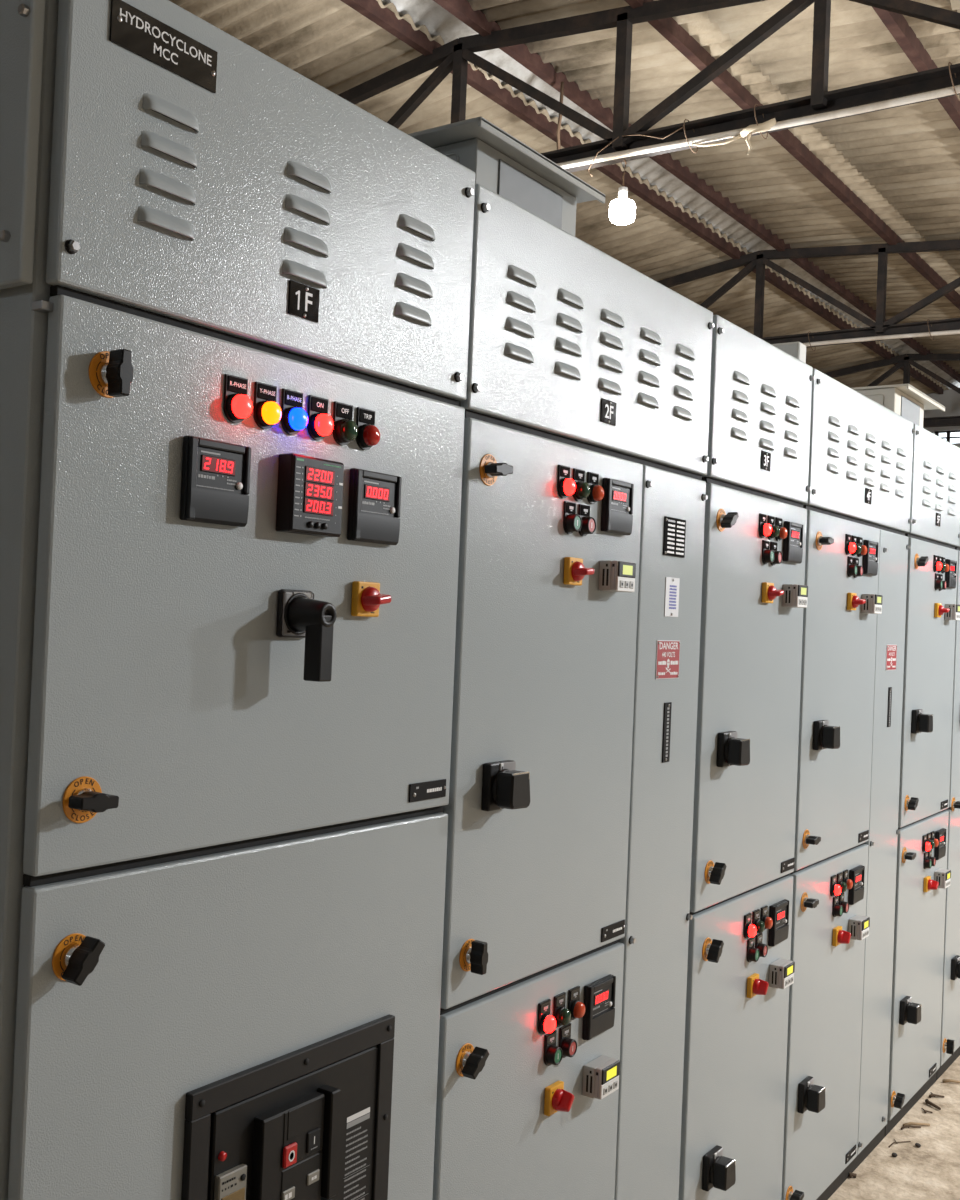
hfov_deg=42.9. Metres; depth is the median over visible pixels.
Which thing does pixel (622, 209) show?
light bulb
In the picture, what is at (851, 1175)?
twig
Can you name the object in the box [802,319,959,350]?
conduit pipe
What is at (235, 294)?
tall cabinet
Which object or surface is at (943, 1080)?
twig
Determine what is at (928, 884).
switch
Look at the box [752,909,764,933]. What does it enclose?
lamp
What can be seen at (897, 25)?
roof purlin
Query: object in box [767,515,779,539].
lamp
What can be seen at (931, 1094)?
twig
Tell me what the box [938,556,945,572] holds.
lamp
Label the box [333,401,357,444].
lamp
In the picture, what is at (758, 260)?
roof truss
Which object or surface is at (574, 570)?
switch
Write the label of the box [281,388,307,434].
lamp
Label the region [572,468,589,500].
lamp
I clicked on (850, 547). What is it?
lamp
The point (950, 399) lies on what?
wall
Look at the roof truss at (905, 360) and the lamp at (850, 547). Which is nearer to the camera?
the lamp at (850, 547)
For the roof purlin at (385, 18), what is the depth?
8.46 m
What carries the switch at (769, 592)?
attached to the tall cabinet at (740, 970)
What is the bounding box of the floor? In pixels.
[828,1056,959,1199]
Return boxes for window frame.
[934,430,959,443]
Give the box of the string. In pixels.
[557,81,563,149]
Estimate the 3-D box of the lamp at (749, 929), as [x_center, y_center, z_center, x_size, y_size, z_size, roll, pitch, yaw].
[0.617,0.744,2.782,0.023,0.055,0.034,2,-1,35]
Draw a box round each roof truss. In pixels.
[338,0,959,172]
[657,239,959,346]
[824,353,959,427]
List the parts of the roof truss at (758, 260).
post, post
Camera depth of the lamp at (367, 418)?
1.64 m
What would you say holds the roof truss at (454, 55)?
attached to the ceiling
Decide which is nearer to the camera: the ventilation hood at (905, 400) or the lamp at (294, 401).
the lamp at (294, 401)
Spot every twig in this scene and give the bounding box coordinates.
[849,1172,856,1177]
[888,1139,910,1147]
[901,1125,920,1129]
[903,1122,929,1125]
[925,1099,940,1109]
[929,1092,943,1097]
[942,1079,959,1082]
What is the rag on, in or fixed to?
attached to the conduit pipe at (952, 90)
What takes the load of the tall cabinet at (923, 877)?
on the floor
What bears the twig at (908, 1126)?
on the floor
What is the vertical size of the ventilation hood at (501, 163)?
0.116 m
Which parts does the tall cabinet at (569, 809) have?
knob, knob, knob, door, door, vent panel, number plate, tag plate, panel, vertical plate, notice plate, legend plate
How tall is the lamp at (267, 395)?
0.055 m
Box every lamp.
[223,374,252,422]
[253,381,281,428]
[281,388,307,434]
[307,395,332,439]
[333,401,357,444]
[356,407,379,449]
[537,999,555,1034]
[553,992,570,1026]
[557,465,575,497]
[568,986,584,1019]
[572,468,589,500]
[587,472,603,503]
[743,913,756,938]
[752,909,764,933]
[759,513,771,537]
[760,905,772,929]
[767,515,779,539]
[775,517,787,540]
[830,875,840,896]
[836,872,846,891]
[842,869,852,889]
[845,534,855,554]
[851,535,861,555]
[857,537,866,556]
[922,835,930,851]
[926,833,934,848]
[930,831,938,846]
[933,555,941,571]
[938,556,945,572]
[941,557,949,572]
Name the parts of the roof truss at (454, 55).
post, post, post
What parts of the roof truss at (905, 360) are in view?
post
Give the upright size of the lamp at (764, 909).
0.055 m
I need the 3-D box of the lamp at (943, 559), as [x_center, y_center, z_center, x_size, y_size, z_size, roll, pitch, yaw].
[1.563,-0.116,4.103,0.023,0.055,0.034,2,-1,35]
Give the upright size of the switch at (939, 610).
0.047 m
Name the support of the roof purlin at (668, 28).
attached to the ceiling
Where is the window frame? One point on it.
(948, 437)
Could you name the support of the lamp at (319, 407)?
on the tall cabinet at (235, 294)
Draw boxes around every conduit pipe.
[557,62,959,168]
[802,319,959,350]
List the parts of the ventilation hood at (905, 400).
lid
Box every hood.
[408,116,604,235]
[851,384,944,427]
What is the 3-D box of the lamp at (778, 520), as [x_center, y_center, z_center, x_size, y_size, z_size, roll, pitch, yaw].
[0.711,-0.166,2.876,0.023,0.055,0.034,2,-1,35]
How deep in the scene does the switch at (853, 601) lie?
3.30 m
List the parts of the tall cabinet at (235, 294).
knob, knob, knob, door, door, vent panel, breaker handle, number plate, lever, charging handle, tag plate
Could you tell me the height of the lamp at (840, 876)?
0.055 m
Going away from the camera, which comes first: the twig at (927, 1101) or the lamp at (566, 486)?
the lamp at (566, 486)
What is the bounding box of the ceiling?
[169,0,959,393]
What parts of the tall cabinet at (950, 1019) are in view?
knob, door, door, knob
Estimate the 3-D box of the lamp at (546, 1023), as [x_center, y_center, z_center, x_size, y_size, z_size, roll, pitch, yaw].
[0.116,0.706,2.060,0.023,0.055,0.034,2,-1,35]
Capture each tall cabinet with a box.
[0,0,475,1199]
[432,184,713,1199]
[678,315,814,1199]
[781,368,915,1199]
[885,423,959,1136]
[937,525,959,1079]
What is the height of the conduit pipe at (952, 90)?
0.175 m
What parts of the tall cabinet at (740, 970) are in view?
knob, knob, knob, door, door, vent panel, number plate, tag plate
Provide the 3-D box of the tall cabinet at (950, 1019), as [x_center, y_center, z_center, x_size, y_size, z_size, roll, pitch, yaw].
[1.599,0.581,4.860,0.852,2.211,0.888,2,-1,35]
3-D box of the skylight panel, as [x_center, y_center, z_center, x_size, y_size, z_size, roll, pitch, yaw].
[-0.118,-3.294,6.984,0.536,0.131,24.104,2,-1,35]
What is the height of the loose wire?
0.204 m
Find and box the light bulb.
[609,159,635,224]
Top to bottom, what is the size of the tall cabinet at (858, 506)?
2.211 m
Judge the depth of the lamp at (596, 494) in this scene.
2.14 m
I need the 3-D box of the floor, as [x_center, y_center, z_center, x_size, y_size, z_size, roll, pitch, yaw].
[1.835,1.768,5.474,17.000,0.125,23.200,2,-1,35]
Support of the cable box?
on the tall cabinet at (858, 506)
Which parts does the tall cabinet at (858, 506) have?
knob, knob, knob, door, knob, door, tag plate, vent panel, tag plate, number plate, panel, vertical plate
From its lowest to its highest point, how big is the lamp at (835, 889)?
0.055 m
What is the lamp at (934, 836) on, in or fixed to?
attached to the tall cabinet at (923, 877)
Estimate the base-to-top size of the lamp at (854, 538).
0.055 m
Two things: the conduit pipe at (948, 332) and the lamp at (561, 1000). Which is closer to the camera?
the lamp at (561, 1000)
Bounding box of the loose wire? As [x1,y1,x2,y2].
[588,127,682,175]
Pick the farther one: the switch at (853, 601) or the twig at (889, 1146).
the twig at (889, 1146)
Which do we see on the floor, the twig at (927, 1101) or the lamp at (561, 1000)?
the twig at (927, 1101)
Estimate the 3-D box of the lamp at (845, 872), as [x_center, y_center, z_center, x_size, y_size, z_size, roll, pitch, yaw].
[1.008,0.769,3.345,0.023,0.055,0.034,2,-1,35]
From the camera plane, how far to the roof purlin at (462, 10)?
8.71 m
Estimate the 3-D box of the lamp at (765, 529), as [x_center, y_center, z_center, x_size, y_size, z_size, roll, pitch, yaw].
[0.654,-0.169,2.794,0.023,0.055,0.034,2,-1,35]
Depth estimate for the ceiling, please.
7.97 m
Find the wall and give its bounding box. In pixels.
[923,389,959,447]
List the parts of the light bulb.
glass, cord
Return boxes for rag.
[690,118,775,154]
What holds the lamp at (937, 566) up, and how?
attached to the tall cabinet at (923, 877)
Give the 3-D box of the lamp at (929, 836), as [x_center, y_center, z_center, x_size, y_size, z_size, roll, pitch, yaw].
[1.491,0.800,4.040,0.023,0.055,0.034,2,-1,35]
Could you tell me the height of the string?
0.551 m
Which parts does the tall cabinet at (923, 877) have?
knob, knob, knob, door, knob, door, tag plate, vent panel, number plate, tag plate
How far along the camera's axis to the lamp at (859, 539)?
3.37 m
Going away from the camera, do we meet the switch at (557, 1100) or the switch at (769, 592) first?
the switch at (557, 1100)
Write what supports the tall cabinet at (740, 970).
on the floor
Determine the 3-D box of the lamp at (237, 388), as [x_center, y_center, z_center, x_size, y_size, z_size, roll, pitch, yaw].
[-0.282,-0.237,1.445,0.023,0.055,0.034,2,-1,35]
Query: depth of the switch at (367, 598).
1.63 m
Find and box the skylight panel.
[381,0,959,389]
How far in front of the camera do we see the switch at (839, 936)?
3.28 m
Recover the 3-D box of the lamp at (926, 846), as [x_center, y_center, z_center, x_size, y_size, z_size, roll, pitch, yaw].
[1.462,0.798,3.999,0.023,0.055,0.034,2,-1,35]
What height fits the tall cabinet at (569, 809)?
2.211 m
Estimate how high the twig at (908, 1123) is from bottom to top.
0.012 m
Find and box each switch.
[351,581,390,616]
[544,1080,573,1115]
[563,557,593,585]
[747,973,768,997]
[762,582,783,602]
[832,926,850,946]
[847,593,865,609]
[923,876,938,891]
[934,603,949,616]
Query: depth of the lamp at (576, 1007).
2.14 m
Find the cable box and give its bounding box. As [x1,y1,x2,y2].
[771,342,805,362]
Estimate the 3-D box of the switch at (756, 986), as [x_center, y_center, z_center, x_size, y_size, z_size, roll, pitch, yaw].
[0.640,0.888,2.806,0.041,0.047,0.047,2,-1,35]

